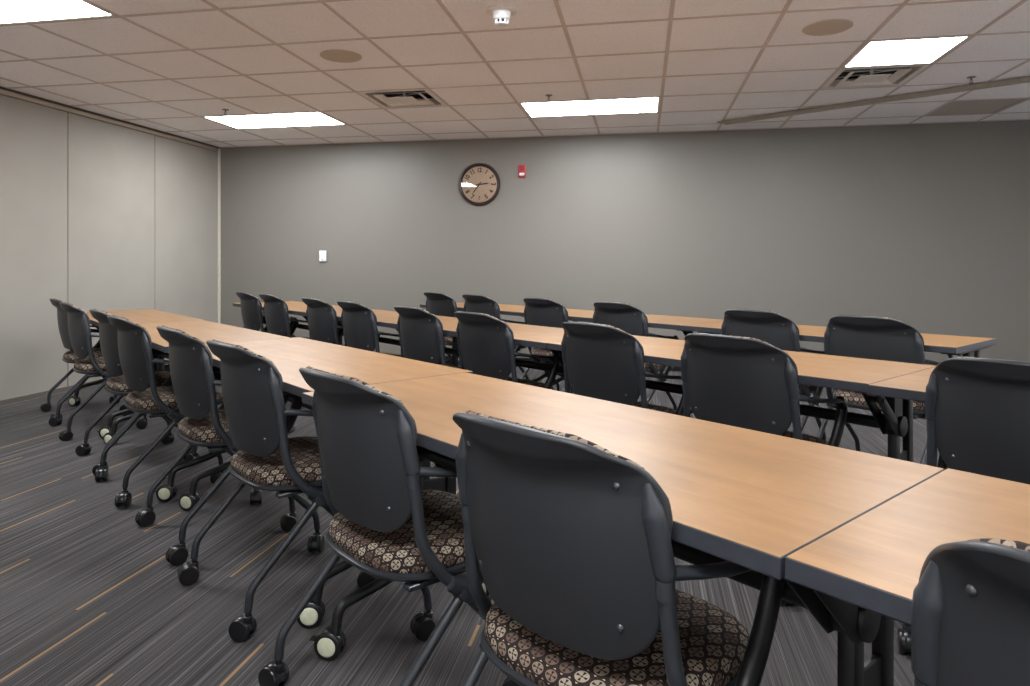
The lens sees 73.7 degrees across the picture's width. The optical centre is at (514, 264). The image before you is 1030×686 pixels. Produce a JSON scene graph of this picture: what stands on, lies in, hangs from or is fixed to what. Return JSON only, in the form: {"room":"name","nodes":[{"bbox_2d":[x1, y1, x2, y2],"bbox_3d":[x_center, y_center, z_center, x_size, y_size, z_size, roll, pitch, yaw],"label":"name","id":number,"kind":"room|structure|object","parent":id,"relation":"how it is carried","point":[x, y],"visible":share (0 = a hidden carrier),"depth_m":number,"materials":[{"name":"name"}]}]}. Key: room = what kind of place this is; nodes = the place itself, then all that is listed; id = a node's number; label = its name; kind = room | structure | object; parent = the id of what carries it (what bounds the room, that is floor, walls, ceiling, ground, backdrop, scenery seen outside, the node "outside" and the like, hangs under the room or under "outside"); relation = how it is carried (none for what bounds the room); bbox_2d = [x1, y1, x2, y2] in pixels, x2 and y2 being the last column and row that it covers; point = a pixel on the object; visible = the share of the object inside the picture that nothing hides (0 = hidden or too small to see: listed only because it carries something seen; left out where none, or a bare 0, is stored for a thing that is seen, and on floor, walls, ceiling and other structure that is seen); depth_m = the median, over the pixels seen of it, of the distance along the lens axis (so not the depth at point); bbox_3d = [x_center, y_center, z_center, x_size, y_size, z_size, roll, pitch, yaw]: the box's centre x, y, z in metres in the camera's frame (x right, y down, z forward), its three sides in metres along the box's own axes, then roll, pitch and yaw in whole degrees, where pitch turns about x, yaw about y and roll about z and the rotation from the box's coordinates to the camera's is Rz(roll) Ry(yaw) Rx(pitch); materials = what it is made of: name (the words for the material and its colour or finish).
{"room":"training room","nodes":[
{"label":"training room","id":0,"kind":"room"},
{"bbox_2d":[0,94,217,399],"bbox_3d":[-4.385,-0.138,4.002,0.150,2.519,8.570,0,0,11],"label":"wall","id":1,"kind":"structure","parent":0,"point":[95,214],"depth_m":6.27,"materials":[{"name":"beige paint"}]},
{"bbox_2d":[0,379,101,407],"bbox_3d":[-4.310,1.096,3.973,0.032,0.052,8.540,0,0,11],"label":"baseboard","id":2,"kind":"structure","parent":1,"relation":"attached to","point":[16,400],"depth_m":5.70,"materials":[{"name":"grey rubber"}]},
{"bbox_2d":[0,86,220,151],"bbox_3d":[-4.312,-1.361,3.989,0.024,0.037,8.570,0,0,11],"label":"trim","id":3,"kind":"structure","parent":1,"relation":"attached to","point":[3,92],"depth_m":6.37,"materials":[{"name":"grey metal"}]},
{"bbox_2d":[218,148,220,322],"bbox_3d":[-3.527,-0.129,8.185,0.032,2.501,0.029,0,0,11],"label":"trim","id":4,"kind":"structure","parent":1,"relation":"attached to","point":[219,151],"depth_m":8.17,"materials":[{"name":"metal"}]},
{"bbox_2d":[0,365,939,685],"bbox_3d":[0.293,1.172,3.134,9.767,0.100,8.970,0,0,11],"label":"floor","id":5,"kind":"structure","parent":0,"point":[90,595],"depth_m":2.37,"materials":[{"name":"grey carpet"}]},
{"bbox_2d":[40,298,126,418],"bbox_3d":[-3.228,0.686,5.210,0.564,0.871,0.570,0,0,-40],"label":"chair","id":6,"kind":"object","parent":5,"relation":"on","point":[68,357],"visible":0.47,"depth_m":5.05,"materials":[{"name":"black paint"}]},
{"bbox_2d":[49,302,147,440],"bbox_3d":[-2.842,0.686,4.731,0.564,0.871,0.598,0,0,-40],"label":"chair","id":7,"kind":"object","parent":5,"relation":"on","point":[80,334],"visible":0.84,"depth_m":4.52,"materials":[{"name":"black paint"}]},
{"bbox_2d":[75,309,193,474],"bbox_3d":[-2.191,0.686,4.006,0.565,0.871,0.588,0,0,-41],"label":"chair","id":8,"kind":"object","parent":5,"relation":"on","point":[108,334],"visible":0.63,"depth_m":3.83,"materials":[{"name":"black paint"}]},
{"bbox_2d":[67,309,203,438],"bbox_3d":[-2.889,0.753,5.150,0.642,0.737,1.522,0,0,-40],"label":"table","id":9,"kind":"object","parent":5,"relation":"on","point":[141,315],"visible":0.3,"depth_m":5.08,"materials":[{"name":"beige wood"}]},
{"bbox_2d":[95,315,223,506],"bbox_3d":[-1.799,0.686,3.528,0.557,0.871,0.589,0,0,-41],"label":"chair","id":10,"kind":"object","parent":5,"relation":"on","point":[137,361],"visible":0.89,"depth_m":3.33,"materials":[{"name":"black paint"}]},
{"bbox_2d":[112,315,149,385],"bbox_3d":[-1.931,0.435,3.428,0.124,0.363,0.448,0,0,-41],"label":"backrest cushion","id":11,"kind":"object","parent":10,"relation":"on","point":[133,338],"depth_m":3.32,"materials":[{"name":"black plastic"}]},
{"bbox_2d":[102,320,289,501],"bbox_3d":[-1.912,0.753,3.981,0.642,0.737,1.522,0,0,-40],"label":"table","id":12,"kind":"object","parent":5,"relation":"on","point":[204,330],"visible":0.29,"depth_m":3.78,"materials":[{"name":"beige wood"}]},
{"bbox_2d":[135,325,296,565],"bbox_3d":[-1.246,0.686,2.925,0.568,0.871,0.567,0,0,-40],"label":"chair","id":13,"kind":"object","parent":5,"relation":"on","point":[204,424],"visible":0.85,"depth_m":2.72,"materials":[{"name":"black paint"}]},
{"bbox_2d":[162,325,208,348],"bbox_3d":[-1.368,0.435,2.822,0.124,0.363,0.448,0,0,-40],"label":"backrest cushion","id":14,"kind":"object","parent":13,"relation":"on","point":[176,338],"depth_m":2.70,"materials":[{"name":"brown fabric"}]},
{"bbox_2d":[235,292,295,336],"bbox_3d":[-2.356,0.686,6.467,0.560,0.871,0.562,0,0,-40],"label":"chair","id":15,"kind":"object","parent":5,"relation":"on","point":[252,314],"visible":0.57,"depth_m":6.26,"materials":[{"name":"black paint"}]},
{"bbox_2d":[178,339,377,641],"bbox_3d":[-0.799,0.686,2.393,0.570,0.871,0.567,0,0,-42],"label":"chair","id":16,"kind":"object","parent":5,"relation":"on","point":[265,458],"visible":0.91,"depth_m":2.20,"materials":[{"name":"black paint"}]},
{"bbox_2d":[212,339,276,367],"bbox_3d":[-0.918,0.435,2.286,0.124,0.363,0.448,0,0,-42],"label":"backrest cushion","id":17,"kind":"object","parent":16,"relation":"on","point":[230,355],"depth_m":2.17,"materials":[{"name":"brown fabric"}]},
{"bbox_2d":[259,294,309,338],"bbox_3d":[-1.960,0.686,6.002,0.563,0.871,0.586,0,0,-40],"label":"chair","id":18,"kind":"object","parent":5,"relation":"on","point":[277,318],"visible":0.5,"depth_m":5.80,"materials":[{"name":"black paint"}]},
{"bbox_2d":[233,301,341,344],"bbox_3d":[-2.101,0.753,6.458,0.642,0.737,1.522,0,0,-40],"label":"table","id":19,"kind":"object","parent":5,"relation":"on","point":[293,306],"visible":0.02,"depth_m":6.29,"materials":[{"name":"beige wood"}]},
{"bbox_2d":[290,298,342,406],"bbox_3d":[-1.378,0.686,5.318,0.563,0.871,0.580,0,0,-40],"label":"chair","id":20,"kind":"object","parent":5,"relation":"on","point":[323,326],"visible":0.53,"depth_m":5.12,"materials":[{"name":"black paint"}]},
{"bbox_2d":[177,337,472,628],"bbox_3d":[-0.890,0.753,2.849,0.642,0.737,1.522,0,0,-40],"label":"table","id":21,"kind":"object","parent":5,"relation":"on","point":[288,355],"visible":0.32,"depth_m":2.67,"materials":[{"name":"beige wood"}]},
{"bbox_2d":[337,301,400,356],"bbox_3d":[-0.990,0.686,4.868,0.567,0.871,0.618,0,0,-40],"label":"chair","id":22,"kind":"object","parent":5,"relation":"on","point":[359,322],"visible":0.52,"depth_m":4.66,"materials":[{"name":"black paint"}]},
{"bbox_2d":[295,309,456,345],"bbox_3d":[-1.113,0.753,5.298,0.642,0.737,1.522,0,0,-40],"label":"table","id":23,"kind":"object","parent":5,"relation":"on","point":[384,317],"visible":0.02,"depth_m":5.08,"materials":[{"name":"beige wood"}]},
{"bbox_2d":[258,366,519,685],"bbox_3d":[-0.291,0.686,1.784,0.552,0.871,0.587,0,0,-41],"label":"chair","id":24,"kind":"object","parent":5,"relation":"on","point":[383,524],"visible":0.93,"depth_m":1.59,"materials":[{"name":"black paint"}]},
{"bbox_2d":[306,366,406,408],"bbox_3d":[-0.408,0.435,1.665,0.124,0.363,0.448,0,0,-41],"label":"backrest cushion","id":25,"kind":"object","parent":24,"relation":"on","point":[342,392],"depth_m":1.55,"materials":[{"name":"brown fabric"}]},
{"bbox_2d":[394,306,459,368],"bbox_3d":[-0.490,0.686,4.273,0.571,0.871,0.568,0,0,-40],"label":"chair","id":26,"kind":"object","parent":5,"relation":"on","point":[420,331],"visible":0.48,"depth_m":4.07,"materials":[{"name":"black paint"}]},
{"bbox_2d":[424,292,459,365],"bbox_3d":[-0.587,0.686,6.410,0.563,0.871,0.564,0,0,-40],"label":"chair","id":27,"kind":"object","parent":5,"relation":"on","point":[438,304],"visible":0.33,"depth_m":6.21,"materials":[{"name":"black paint"}]},
{"bbox_2d":[388,319,563,373],"bbox_3d":[-0.124,0.753,4.138,0.642,0.737,1.522,0,0,-40],"label":"table","id":28,"kind":"object","parent":5,"relation":"on","point":[534,336],"visible":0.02,"depth_m":3.90,"materials":[{"name":"beige wood"}]},
{"bbox_2d":[463,294,528,379],"bbox_3d":[-0.195,0.686,5.953,0.566,0.871,0.596,0,0,-40],"label":"chair","id":29,"kind":"object","parent":5,"relation":"on","point":[474,303],"visible":0.27,"depth_m":5.76,"materials":[{"name":"black paint"}]},
{"bbox_2d":[434,311,559,466],"bbox_3d":[-0.066,0.686,3.784,0.570,0.871,0.599,0,0,-40],"label":"chair","id":30,"kind":"object","parent":5,"relation":"on","point":[485,341],"visible":0.59,"depth_m":3.61,"materials":[{"name":"black paint"}]},
{"bbox_2d":[420,302,573,393],"bbox_3d":[-0.210,0.753,6.267,0.642,0.737,1.522,0,0,-40],"label":"table","id":31,"kind":"object","parent":5,"relation":"on","point":[515,310],"visible":0.07,"depth_m":5.87,"materials":[{"name":"beige wood"}]},
{"bbox_2d":[520,298,567,391],"bbox_3d":[0.321,0.686,5.345,0.565,0.871,0.588,0,0,-40],"label":"chair","id":32,"kind":"object","parent":5,"relation":"on","point":[537,311],"visible":0.43,"depth_m":5.18,"materials":[{"name":"black paint"}]},
{"bbox_2d":[452,410,784,685],"bbox_3d":[0.150,0.686,1.262,0.564,0.871,0.570,0,0,-44],"label":"chair","id":33,"kind":"object","parent":5,"relation":"on","point":[568,536],"visible":0.96,"depth_m":1.10,"materials":[{"name":"black paint"}]},
{"bbox_2d":[462,410,644,469],"bbox_3d":[0.033,0.435,1.148,0.124,0.363,0.448,0,0,-44],"label":"backrest cushion","id":34,"kind":"object","parent":33,"relation":"on","point":[556,450],"depth_m":1.06,"materials":[{"name":"brown fabric"}]},
{"bbox_2d":[561,321,683,415],"bbox_3d":[0.467,0.686,3.137,0.560,0.871,0.581,0,0,-40],"label":"chair","id":35,"kind":"object","parent":5,"relation":"on","point":[601,361],"visible":0.56,"depth_m":2.95,"materials":[{"name":"black paint"}]},
{"bbox_2d":[569,321,630,334],"bbox_3d":[0.351,0.435,3.025,0.124,0.363,0.448,0,0,-40],"label":"backrest cushion","id":36,"kind":"object","parent":35,"relation":"on","point":[594,329],"depth_m":2.93,"materials":[{"name":"brown fabric"}]},
{"bbox_2d":[523,309,722,413],"bbox_3d":[0.779,0.753,5.107,0.642,0.737,1.522,0,0,-40],"label":"table","id":37,"kind":"object","parent":5,"relation":"on","point":[654,321],"visible":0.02,"depth_m":4.81,"materials":[{"name":"beige wood"}]},
{"bbox_2d":[302,372,944,685],"bbox_3d":[0.073,0.753,1.667,0.642,0.737,1.522,0,0,-40],"label":"table","id":38,"kind":"object","parent":5,"relation":"on","point":[747,498],"visible":0.45,"depth_m":1.30,"materials":[{"name":"beige wood"}]},
{"bbox_2d":[593,302,678,409],"bbox_3d":[0.801,0.686,4.784,0.558,0.871,0.588,0,0,-40],"label":"chair","id":39,"kind":"object","parent":5,"relation":"on","point":[628,318],"visible":0.34,"depth_m":4.58,"materials":[{"name":"black paint"}]},
{"bbox_2d":[547,335,935,461],"bbox_3d":[0.867,0.753,2.980,0.642,0.737,1.522,0,0,-40],"label":"table","id":40,"kind":"object","parent":5,"relation":"on","point":[853,374],"visible":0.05,"depth_m":2.52,"materials":[{"name":"beige wood"}]},
{"bbox_2d":[681,333,847,605],"bbox_3d":[0.915,0.686,2.612,0.560,0.871,0.584,0,0,-40],"label":"chair","id":41,"kind":"object","parent":5,"relation":"on","point":[750,383],"visible":0.63,"depth_m":2.45,"materials":[{"name":"black paint"}]},
{"bbox_2d":[706,333,776,347],"bbox_3d":[0.785,0.435,2.515,0.124,0.363,0.448,0,0,-40],"label":"backrest cushion","id":42,"kind":"object","parent":41,"relation":"on","point":[736,341],"depth_m":2.41,"materials":[{"name":"brown fabric"}]},
{"bbox_2d":[721,309,825,439],"bbox_3d":[1.475,0.686,3.985,0.578,0.871,0.574,0,0,-40],"label":"chair","id":43,"kind":"object","parent":5,"relation":"on","point":[773,328],"visible":0.29,"depth_m":3.79,"materials":[{"name":"black paint"}]},
{"bbox_2d":[682,322,996,357],"bbox_3d":[1.767,0.753,3.947,0.642,0.737,1.522,0,0,-40],"label":"table","id":44,"kind":"object","parent":5,"relation":"on","point":[951,345],"visible":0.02,"depth_m":3.54,"materials":[{"name":"beige wood"}]},
{"bbox_2d":[817,315,939,464],"bbox_3d":[1.884,0.686,3.510,0.564,0.871,0.585,0,0,-40],"label":"chair","id":45,"kind":"object","parent":5,"relation":"on","point":[856,336],"visible":0.4,"depth_m":3.37,"materials":[{"name":"black paint"}]},
{"bbox_2d":[868,367,934,401],"bbox_3d":[1.855,0.753,1.820,0.608,0.737,1.522,0,0,-40],"label":"table","id":46,"kind":"object","parent":5,"relation":"on","point":[912,386],"visible":0.02,"depth_m":2.19,"materials":[{"name":"beige wood"}]},
{"bbox_2d":[785,468,1029,625],"bbox_3d":[1.067,0.753,0.513,0.642,0.737,1.522,0,0,-40],"label":"table","id":47,"kind":"object","parent":5,"relation":"on","point":[874,561],"visible":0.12,"depth_m":0.97,"materials":[{"name":"brown wood"}]},
{"bbox_2d":[897,356,1029,653],"bbox_3d":[1.475,0.686,1.953,0.561,0.871,0.560,0,0,-40],"label":"chair","id":48,"kind":"object","parent":5,"relation":"on","point":[977,410],"visible":0.62,"depth_m":1.89,"materials":[{"name":"black paint"}]},
{"bbox_2d":[911,538,1029,685],"bbox_3d":[0.696,0.686,0.675,0.561,0.871,0.586,0,0,-40],"label":"chair","id":49,"kind":"object","parent":5,"relation":"on","point":[970,613],"visible":1,"depth_m":0.69,"materials":[{"name":"black plastic"}]},
{"bbox_2d":[966,538,1029,551],"bbox_3d":[0.574,0.435,0.571,0.124,0.363,0.448,0,0,-40],"label":"backrest cushion","id":50,"kind":"object","parent":49,"relation":"on","point":[983,544],"depth_m":0.64,"materials":[{"name":"brown fabric"}]},
{"bbox_2d":[0,0,1029,146],"bbox_3d":[0.293,-1.497,3.134,9.767,0.200,8.970,0,0,11],"label":"ceiling","id":51,"kind":"structure","parent":0,"point":[373,18],"depth_m":4.71,"materials":[{"name":"tile"}]},
{"bbox_2d":[0,0,114,24],"bbox_3d":[-2.877,-1.440,3.680,1.214,0.093,0.605,0,0,11],"label":"ceiling lamp","id":52,"kind":"object","parent":51,"relation":"attached to","point":[11,11],"visible":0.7,"depth_m":3.79,"materials":[{"name":"white paint"}]},
{"bbox_2d":[203,112,345,128],"bbox_3d":[-2.320,-1.440,6.677,1.214,0.093,0.605,0,0,11],"label":"ceiling lamp","id":53,"kind":"object","parent":51,"relation":"attached to","point":[308,118],"visible":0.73,"depth_m":6.66,"materials":[{"name":"white paint"}]},
{"bbox_2d":[320,49,361,62],"bbox_3d":[-1.165,-1.393,4.602,0.274,0.008,0.274,0,0,11],"label":"ceiling speaker","id":54,"kind":"object","parent":51,"relation":"attached to","point":[335,55],"visible":1,"depth_m":4.59,"materials":[{"name":"beige"}]},
{"bbox_2d":[358,89,446,107],"bbox_3d":[-0.933,-1.451,5.799,0.605,0.132,0.605,0,0,11],"label":"ceiling vent","id":55,"kind":"object","parent":51,"relation":"in","point":[418,97],"visible":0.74,"depth_m":5.90,"materials":[{"name":"metal"}]},
{"bbox_2d":[486,4,517,26],"bbox_3d":[-0.073,-1.357,3.782,0.176,0.079,0.176,0,0,11],"label":"smoke detector","id":56,"kind":"object","parent":51,"relation":"attached to","point":[501,13],"visible":1,"depth_m":3.75,"materials":[{"name":"white paint"}]},
{"bbox_2d":[0,0,1029,147],"bbox_3d":[0.293,-1.395,3.134,9.367,0.006,8.570,0,0,11],"label":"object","id":57,"kind":"structure","parent":51,"relation":"attached to","point":[670,19],"depth_m":4.89,"materials":[{"name":"white metal"}]},
{"bbox_2d":[519,97,659,116],"bbox_3d":[0.676,-1.440,6.120,1.214,0.093,0.605,0,0,11],"label":"ceiling lamp","id":58,"kind":"object","parent":51,"relation":"attached to","point":[630,105],"visible":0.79,"depth_m":6.11,"materials":[{"name":"white paint"}]},
{"bbox_2d":[802,19,852,35],"bbox_3d":[1.839,-1.393,4.047,0.274,0.008,0.274,0,0,11],"label":"ceiling speaker","id":59,"kind":"object","parent":51,"relation":"attached to","point":[831,26],"visible":1,"depth_m":4.03,"materials":[{"name":"beige"}]},
{"bbox_2d":[717,76,1029,124],"bbox_3d":[3.574,-1.372,5.306,4.268,0.040,0.052,0,0,41],"label":"rail","id":60,"kind":"object","parent":51,"relation":"attached to","point":[1020,80],"visible":1,"depth_m":5.71,"materials":[{"name":"grey metal"}]},
{"bbox_2d":[821,65,928,88],"bbox_3d":[2.663,-1.451,5.132,0.605,0.132,0.605,0,0,11],"label":"ceiling vent","id":61,"kind":"object","parent":51,"relation":"in","point":[892,75],"visible":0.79,"depth_m":5.20,"materials":[{"name":"metal"}]},
{"bbox_2d":[842,36,970,67],"bbox_3d":[2.552,-1.440,4.532,0.605,0.093,0.605,0,0,11],"label":"ceiling lamp","id":62,"kind":"object","parent":51,"relation":"attached to","point":[927,50],"visible":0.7,"depth_m":4.50,"materials":[{"name":"white paint"}]},
{"bbox_2d":[967,76,975,83],"bbox_3d":[3.402,-1.373,5.125,0.060,0.049,0.060,0,0,11],"label":"sprinkler","id":63,"kind":"object","parent":51,"relation":"attached to","point":[969,77],"visible":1,"depth_m":5.12,"materials":[{"name":"metal"}]},
{"bbox_2d":[926,98,1028,115],"bbox_3d":[4.084,-1.435,6.108,0.605,0.084,0.605,0,0,11],"label":"ceiling vent","id":64,"kind":"object","parent":51,"relation":"in","point":[977,106],"visible":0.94,"depth_m":6.12,"materials":[{"name":"metal"}]},
{"bbox_2d":[221,120,1029,365],"bbox_3d":[1.089,-0.138,7.421,9.767,2.519,0.150,0,0,11],"label":"wall","id":65,"kind":"structure","parent":0,"point":[925,227],"depth_m":7.24,"materials":[{"name":"grey paint"}]},
{"bbox_2d":[319,251,326,260],"bbox_3d":[-2.220,-0.098,7.941,0.084,0.124,0.035,0,0,11],"label":"wall thermostat","id":66,"kind":"object","parent":65,"relation":"attached to","point":[322,254],"visible":1,"depth_m":7.93,"materials":[{"name":"white plastic"}]},
{"bbox_2d":[458,163,499,205],"bbox_3d":[-0.396,-0.885,7.602,0.472,0.472,0.034,0,0,11],"label":"wall clock","id":67,"kind":"object","parent":65,"relation":"attached to","point":[479,183],"visible":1,"depth_m":7.60,"materials":[{"name":"brown plastic"}]},
{"bbox_2d":[519,165,525,177],"bbox_3d":[0.078,-1.020,7.506,0.076,0.136,0.051,0,0,11],"label":"fire alarm","id":68,"kind":"object","parent":65,"relation":"attached to","point":[522,168],"visible":1,"depth_m":7.49,"materials":[{"name":"red plastic"}]},
{"bbox_2d":[445,356,680,370],"bbox_3d":[1.084,1.072,7.340,9.347,0.100,0.010,0,0,11],"label":"baseboard","id":69,"kind":"structure","parent":65,"relation":"attached to","point":[446,357],"depth_m":7.51,"materials":[{"name":"black plastic"}]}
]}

